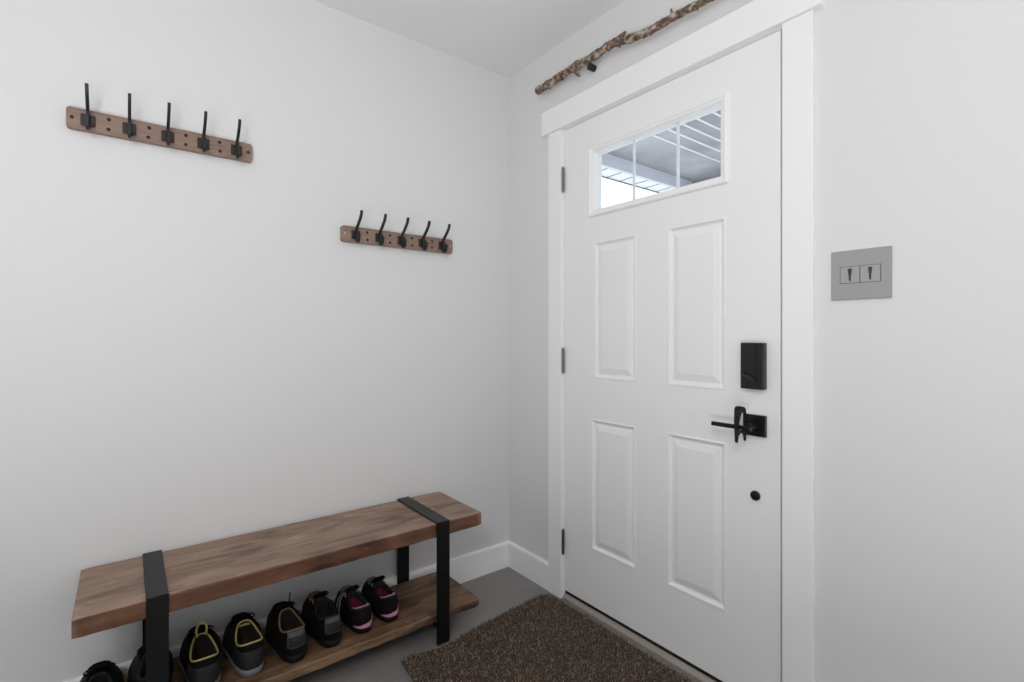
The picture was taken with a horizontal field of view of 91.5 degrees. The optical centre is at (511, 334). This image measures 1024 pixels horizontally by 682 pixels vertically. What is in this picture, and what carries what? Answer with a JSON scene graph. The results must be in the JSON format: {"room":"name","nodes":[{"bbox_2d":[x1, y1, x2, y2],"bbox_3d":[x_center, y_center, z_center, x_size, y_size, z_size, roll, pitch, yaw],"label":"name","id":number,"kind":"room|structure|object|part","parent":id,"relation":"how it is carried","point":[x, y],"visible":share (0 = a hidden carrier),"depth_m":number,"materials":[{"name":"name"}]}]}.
{"room":"home entryway","nodes":[
{"label":"home entryway","id":0,"kind":"room"},
{"bbox_2d":[0,0,508,681],"bbox_3d":[-2.762,-0.062,0.429,7.150,2.425,0.120,0,0,-38],"label":"wall","id":1,"kind":"structure","parent":0,"point":[193,349],"depth_m":1.72,"materials":[{"name":"white paint"}]},
{"bbox_2d":[66,83,251,162],"bbox_3d":[-1.093,-0.664,1.587,0.491,0.121,0.089,0,0,-38],"label":"coat rack","id":2,"kind":"object","parent":1,"relation":"attached to","point":[84,120],"visible":1,"depth_m":1.58,"materials":[{"name":"brown wood"}]},
{"bbox_3d":[-1.263,-0.639,1.487,0.034,0.035,0.003,0,0,-38],"label":"plate","id":3,"kind":"part","parent":2,"relation":"part of","materials":[{"name":"grey metal"}]},
{"bbox_3d":[-1.186,-0.639,1.547,0.034,0.035,0.003,0,0,-38],"label":"plate","id":4,"kind":"part","parent":2,"relation":"part of","materials":[{"name":"grey metal"}]},
{"bbox_3d":[-1.108,-0.639,1.607,0.034,0.035,0.003,0,0,-38],"label":"plate","id":5,"kind":"part","parent":2,"relation":"part of","materials":[{"name":"grey metal"}]},
{"bbox_3d":[-1.031,-0.639,1.667,0.034,0.035,0.003,0,0,-38],"label":"plate","id":6,"kind":"part","parent":2,"relation":"part of","materials":[{"name":"grey metal"}]},
{"bbox_3d":[-0.953,-0.639,1.727,0.034,0.035,0.003,0,0,-38],"label":"plate","id":7,"kind":"part","parent":2,"relation":"part of","materials":[{"name":"grey metal"}]},
{"bbox_2d":[64,541,509,681],"bbox_3d":[-2.780,1.080,0.330,7.000,0.121,0.014,0,0,-38],"label":"baseboard","id":8,"kind":"structure","parent":1,"relation":"attached to","point":[463,568],"depth_m":2.31,"materials":[{"name":"white paint"}]},
{"bbox_2d":[340,210,452,253],"bbox_3d":[-0.451,-0.423,2.084,0.503,0.121,0.089,0,0,-38],"label":"coat rack","id":9,"kind":"object","parent":1,"relation":"attached to","point":[350,234],"visible":1,"depth_m":2.08,"materials":[{"name":"brown wood"}]},
{"bbox_3d":[-0.621,-0.398,1.984,0.034,0.035,0.003,0,0,-38],"label":"plate","id":10,"kind":"part","parent":9,"relation":"part of","materials":[{"name":"grey metal"}]},
{"bbox_3d":[-0.543,-0.398,2.043,0.034,0.035,0.003,0,0,-38],"label":"plate","id":11,"kind":"part","parent":9,"relation":"part of","materials":[{"name":"grey metal"}]},
{"bbox_3d":[-0.466,-0.398,2.103,0.034,0.035,0.003,0,0,-38],"label":"plate","id":12,"kind":"part","parent":9,"relation":"part of","materials":[{"name":"grey metal"}]},
{"bbox_3d":[-0.388,-0.398,2.163,0.034,0.035,0.003,0,0,-38],"label":"plate","id":13,"kind":"part","parent":9,"relation":"part of","materials":[{"name":"grey metal"}]},
{"bbox_3d":[-0.311,-0.398,2.223,0.034,0.035,0.003,0,0,-38],"label":"plate","id":14,"kind":"part","parent":9,"relation":"part of","materials":[{"name":"grey metal"}]},
{"bbox_2d":[313,0,624,77],"bbox_3d":[-1.348,-1.325,-1.398,7.150,0.100,4.700,0,0,-38],"label":"ceiling","id":15,"kind":"structure","parent":0,"point":[502,37],"depth_m":2.04,"materials":[{"name":"white paint"}]},
{"bbox_2d":[288,567,698,681],"bbox_3d":[-1.408,1.196,-1.444,7.000,0.109,4.700,0,0,-38],"label":"floor","id":16,"kind":"structure","parent":0,"point":[498,591],"depth_m":1.87,"materials":[{"name":"stone"}]},
{"bbox_2d":[71,492,480,681],"bbox_3d":[-0.697,0.914,1.716,1.208,0.452,0.343,0,0,-38],"label":"bench","id":17,"kind":"object","parent":16,"relation":"on","point":[150,586],"visible":0.85,"depth_m":1.61,"materials":[{"name":"brown wood"}]},
{"bbox_2d":[80,660,123,681],"bbox_3d":[-1.151,0.979,1.394,0.110,0.116,0.266,0,0,-39],"label":"shoe","id":18,"kind":"object","parent":17,"relation":"on","point":[106,670],"visible":1,"depth_m":1.41,"materials":[{"name":"black fabric"}]},
{"bbox_3d":[-1.142,0.944,1.584,0.050,0.394,0.006,0,0,-38],"label":"leg","id":19,"kind":"part","parent":17,"relation":"part of","materials":[{"name":"black metal"}]},
{"bbox_2d":[127,643,173,681],"bbox_3d":[-1.061,0.972,1.468,0.114,0.131,0.263,0,0,-38],"label":"shoe","id":20,"kind":"object","parent":17,"relation":"on","point":[137,669],"visible":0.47,"depth_m":1.45,"materials":[{"name":"black fabric"}]},
{"bbox_3d":[-0.936,0.917,1.318,0.050,0.446,0.006,0,0,-38],"label":"leg","id":21,"kind":"part","parent":17,"relation":"part of","materials":[{"name":"black metal"}]},
{"bbox_2d":[179,621,221,681],"bbox_3d":[-0.964,0.961,1.551,0.115,0.153,0.281,0,0,-38],"label":"shoe","id":22,"kind":"object","parent":17,"relation":"on","point":[200,657],"visible":1,"depth_m":1.52,"materials":[{"name":"black fabric"}]},
{"bbox_3d":[-0.932,0.945,1.507,0.074,0.025,0.139,0,0,-38],"label":"collar trim","id":23,"kind":"part","parent":22,"relation":"part of","materials":[{"name":"brown"}]},
{"bbox_2d":[222,612,264,677],"bbox_3d":[-0.870,0.978,1.621,0.112,0.119,0.281,0,0,-38],"label":"shoe","id":24,"kind":"object","parent":17,"relation":"on","point":[243,645],"visible":1,"depth_m":1.56,"materials":[{"name":"black fabric"}]},
{"bbox_3d":[-0.836,0.945,1.579,0.074,0.025,0.139,0,0,-38],"label":"collar trim","id":25,"kind":"part","parent":24,"relation":"part of","materials":[{"name":"brown"}]},
{"bbox_2d":[265,592,306,662],"bbox_3d":[-0.762,0.961,1.689,0.112,0.152,0.282,0,0,-38],"label":"shoe","id":26,"kind":"object","parent":17,"relation":"on","point":[285,626],"visible":1,"depth_m":1.63,"materials":[{"name":"black fabric"}]},
{"bbox_3d":[-0.730,0.943,1.645,0.072,0.025,0.139,0,0,-38],"label":"collar trim","id":27,"kind":"part","parent":26,"relation":"part of","materials":[{"name":"brown"}]},
{"bbox_2d":[123,572,478,681],"bbox_3d":[-0.695,1.054,1.721,1.200,0.032,0.305,0,0,-38],"label":"shelf","id":28,"kind":"object","parent":17,"relation":"attached to","point":[416,597],"depth_m":1.73,"materials":[{"name":"brown wood"}]},
{"bbox_2d":[301,590,340,647],"bbox_3d":[-0.674,0.971,1.760,0.107,0.133,0.275,0,0,-38],"label":"shoe","id":29,"kind":"object","parent":17,"relation":"on","point":[321,617],"visible":1,"depth_m":1.70,"materials":[{"name":"black fabric"}]},
{"bbox_2d":[335,585,371,633],"bbox_3d":[-0.589,0.977,1.824,0.120,0.120,0.252,0,0,-38],"label":"shoe","id":30,"kind":"object","parent":17,"relation":"on","point":[355,610],"visible":0.94,"depth_m":1.77,"materials":[{"name":"black fabric"}]},
{"bbox_2d":[361,575,398,621],"bbox_3d":[-0.505,0.976,1.896,0.098,0.122,0.247,0,0,-38],"label":"shoe","id":31,"kind":"object","parent":17,"relation":"on","point":[383,600],"visible":0.96,"depth_m":1.84,"materials":[{"name":"black fabric"}]},
{"bbox_3d":[-0.461,0.944,2.111,0.053,0.394,0.006,0,0,-38],"label":"leg","id":32,"kind":"part","parent":17,"relation":"part of","materials":[{"name":"black metal"}]},
{"bbox_3d":[-0.255,0.917,1.845,0.053,0.446,0.006,0,0,-38],"label":"leg","id":33,"kind":"part","parent":17,"relation":"part of","materials":[{"name":"black metal"}]},
{"bbox_2d":[401,593,693,681],"bbox_3d":[0.223,1.131,1.515,0.747,0.018,1.185,0,0,-38],"label":"doormat","id":34,"kind":"object","parent":16,"relation":"on","point":[543,638],"visible":1,"depth_m":1.76,"materials":[{"name":"brown carpet"}]},
{"bbox_2d":[602,168,670,192],"bbox_3d":[0.763,-1.276,3.841,2.599,0.048,0.256,0,0,-38],"label":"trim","id":35,"kind":"structure","parent":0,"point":[606,168],"depth_m":4.12,"materials":[{"name":"grey"}]},
{"bbox_2d":[602,167,673,191],"bbox_3d":[0.767,-1.275,3.836,2.599,0.030,0.248,0,0,-38],"label":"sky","id":36,"kind":"structure","parent":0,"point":[608,172],"depth_m":4.07,"materials":[{"name":"white plastic"}]},
{"bbox_2d":[653,112,720,162],"bbox_3d":[1.220,-1.296,2.883,2.147,0.008,0.942,0,0,-38],"label":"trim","id":37,"kind":"structure","parent":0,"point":[715,113],"depth_m":3.28,"materials":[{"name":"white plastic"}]},
{"bbox_2d":[509,0,1023,681],"bbox_3d":[1.451,-0.062,0.704,0.150,2.425,4.600,0,0,-38],"label":"wall","id":38,"kind":"structure","parent":0,"point":[919,104],"depth_m":1.22,"materials":[{"name":"white paint"}]},
{"bbox_2d":[508,541,547,589],"bbox_3d":[0.079,1.080,2.343,0.014,0.121,0.300,0,0,-38],"label":"baseboard","id":39,"kind":"structure","parent":38,"relation":"attached to","point":[533,567],"depth_m":2.33,"materials":[{"name":"white paint"}]},
{"bbox_2d":[548,129,562,598],"bbox_3d":[0.192,0.125,2.193,0.018,2.032,0.080,0,0,-38],"label":"trim","id":40,"kind":"structure","parent":38,"relation":"attached to","point":[555,139],"depth_m":2.19,"materials":[{"name":"white paint"}]},
{"bbox_2d":[587,63,596,71],"bbox_3d":[0.321,-1.081,2.015,0.032,0.027,0.027,0,0,-38],"label":"peg","id":41,"kind":"object","parent":38,"relation":"attached to","point":[591,67],"visible":1,"depth_m":2.01,"materials":[{"name":"black plastic"}]},
{"bbox_2d":[535,0,713,94],"bbox_3d":[0.452,-1.091,1.823,0.039,0.083,1.113,0,0,-38],"label":"branch","id":42,"kind":"object","parent":41,"relation":"attached to","point":[621,39],"visible":1,"depth_m":1.87,"materials":[{"name":"brown plant"}]},
{"bbox_2d":[563,593,716,681],"bbox_3d":[0.560,1.128,1.847,0.160,0.025,0.908,0,0,-38],"label":"threshold","id":43,"kind":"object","parent":38,"relation":"attached to","point":[642,642],"depth_m":1.83,"materials":[{"name":"metal"}]},
{"bbox_2d":[602,153,692,188],"bbox_3d":[0.852,-1.295,3.726,2.599,0.170,0.031,0,0,-38],"label":"beam","id":44,"kind":"structure","parent":38,"relation":"attached to","point":[609,161],"depth_m":3.82,"materials":[{"name":"white paint"}]},
{"bbox_2d":[607,110,720,181],"bbox_3d":[2.151,-1.340,1.776,2.269,0.080,4.640,0,0,-38],"label":"ceiling","id":45,"kind":"structure","parent":38,"relation":"attached to","point":[653,152],"depth_m":3.56,"materials":[{"name":"white paint"}]},
{"bbox_2d":[562,30,781,681],"bbox_3d":[0.493,0.115,1.801,0.110,2.001,0.908,0,0,-38],"label":"door","id":46,"kind":"structure","parent":38,"relation":"in","point":[673,297],"depth_m":1.70,"materials":[{"name":"white paint"}]},
{"bbox_3d":[0.395,0.608,1.951,0.011,0.533,0.223,0,0,-38],"label":"panel","id":47,"kind":"part","parent":46,"relation":"part of","materials":[{"name":"white paint"}]},
{"bbox_3d":[0.400,-0.100,1.945,0.011,0.552,0.211,0,0,-38],"label":"panel","id":48,"kind":"part","parent":46,"relation":"part of","materials":[{"name":"white paint"}]},
{"bbox_3d":[0.503,-0.624,1.812,0.029,0.287,0.597,0,0,-38],"label":"lite frame","id":49,"kind":"part","parent":46,"relation":"part of","materials":[{"name":"white paint"}]},
{"bbox_3d":[0.614,0.610,1.668,0.011,0.536,0.218,0,0,-38],"label":"panel","id":50,"kind":"part","parent":46,"relation":"part of","materials":[{"name":"white paint"}]},
{"bbox_3d":[0.614,-0.100,1.668,0.011,0.552,0.215,0,0,-38],"label":"panel","id":51,"kind":"part","parent":46,"relation":"part of","materials":[{"name":"white paint"}]},
{"bbox_2d":[693,174,720,183],"bbox_3d":[3.001,-1.149,2.434,0.120,0.299,4.640,0,0,-38],"label":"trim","id":52,"kind":"structure","parent":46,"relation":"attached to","point":[720,174],"depth_m":4.13,"materials":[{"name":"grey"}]},
{"bbox_3d":[0.659,0.274,1.504,0.010,0.013,0.124,0,0,-38],"label":"lever","id":53,"kind":"part","parent":46,"relation":"part of","materials":[{"name":"black metal"}]},
{"bbox_2d":[734,406,745,442],"bbox_3d":[0.677,0.265,1.480,0.042,0.109,0.006,0,0,-21],"label":"clip","id":54,"kind":"object","parent":46,"relation":"attached to","point":[738,410],"visible":0.97,"depth_m":1.47,"materials":[{"name":"black metal"}]},
{"bbox_3d":[0.731,0.272,1.503,0.010,0.064,0.069,0,0,-38],"label":"handle","id":55,"kind":"part","parent":46,"relation":"part of","materials":[{"name":"black metal"}]},
{"bbox_2d":[563,27,781,594],"bbox_3d":[0.564,0.117,1.850,0.150,2.066,0.958,0,0,-38],"label":"trim","id":56,"kind":"structure","parent":38,"relation":"attached to","point":[776,30],"depth_m":2.16,"materials":[{"name":"white paint"}]},
{"bbox_2d":[541,0,823,137],"bbox_3d":[0.491,-0.944,1.800,0.027,0.104,1.139,0,0,-38],"label":"trim","id":57,"kind":"structure","parent":38,"relation":"attached to","point":[755,19],"depth_m":1.68,"materials":[{"name":"white paint"}]},
{"bbox_2d":[782,10,814,681],"bbox_3d":[0.804,0.125,1.402,0.018,2.032,0.081,0,0,-38],"label":"trim","id":58,"kind":"structure","parent":38,"relation":"attached to","point":[798,33],"depth_m":1.40,"materials":[{"name":"white paint"}]},
{"bbox_2d":[831,246,891,299],"bbox_3d":[0.898,-0.157,1.287,0.011,0.128,0.134,0,0,-38],"label":"light switch","id":59,"kind":"object","parent":38,"relation":"attached to","point":[861,273],"visible":1,"depth_m":1.28,"materials":[{"name":"grey plastic"}]},
{"bbox_2d":[840,266,859,283],"bbox_3d":[0.883,-0.157,1.304,0.001,0.042,0.043,0,0,-38],"label":"switch","id":60,"kind":"object","parent":59,"relation":"attached to","point":[848,274],"depth_m":1.30,"materials":[{"name":"grey plastic"}]},
{"bbox_2d":[860,264,879,281],"bbox_3d":[0.910,-0.157,1.268,0.001,0.042,0.043,0,0,-38],"label":"switch","id":61,"kind":"object","parent":59,"relation":"attached to","point":[868,272],"depth_m":1.27,"materials":[{"name":"grey plastic"}]}
]}

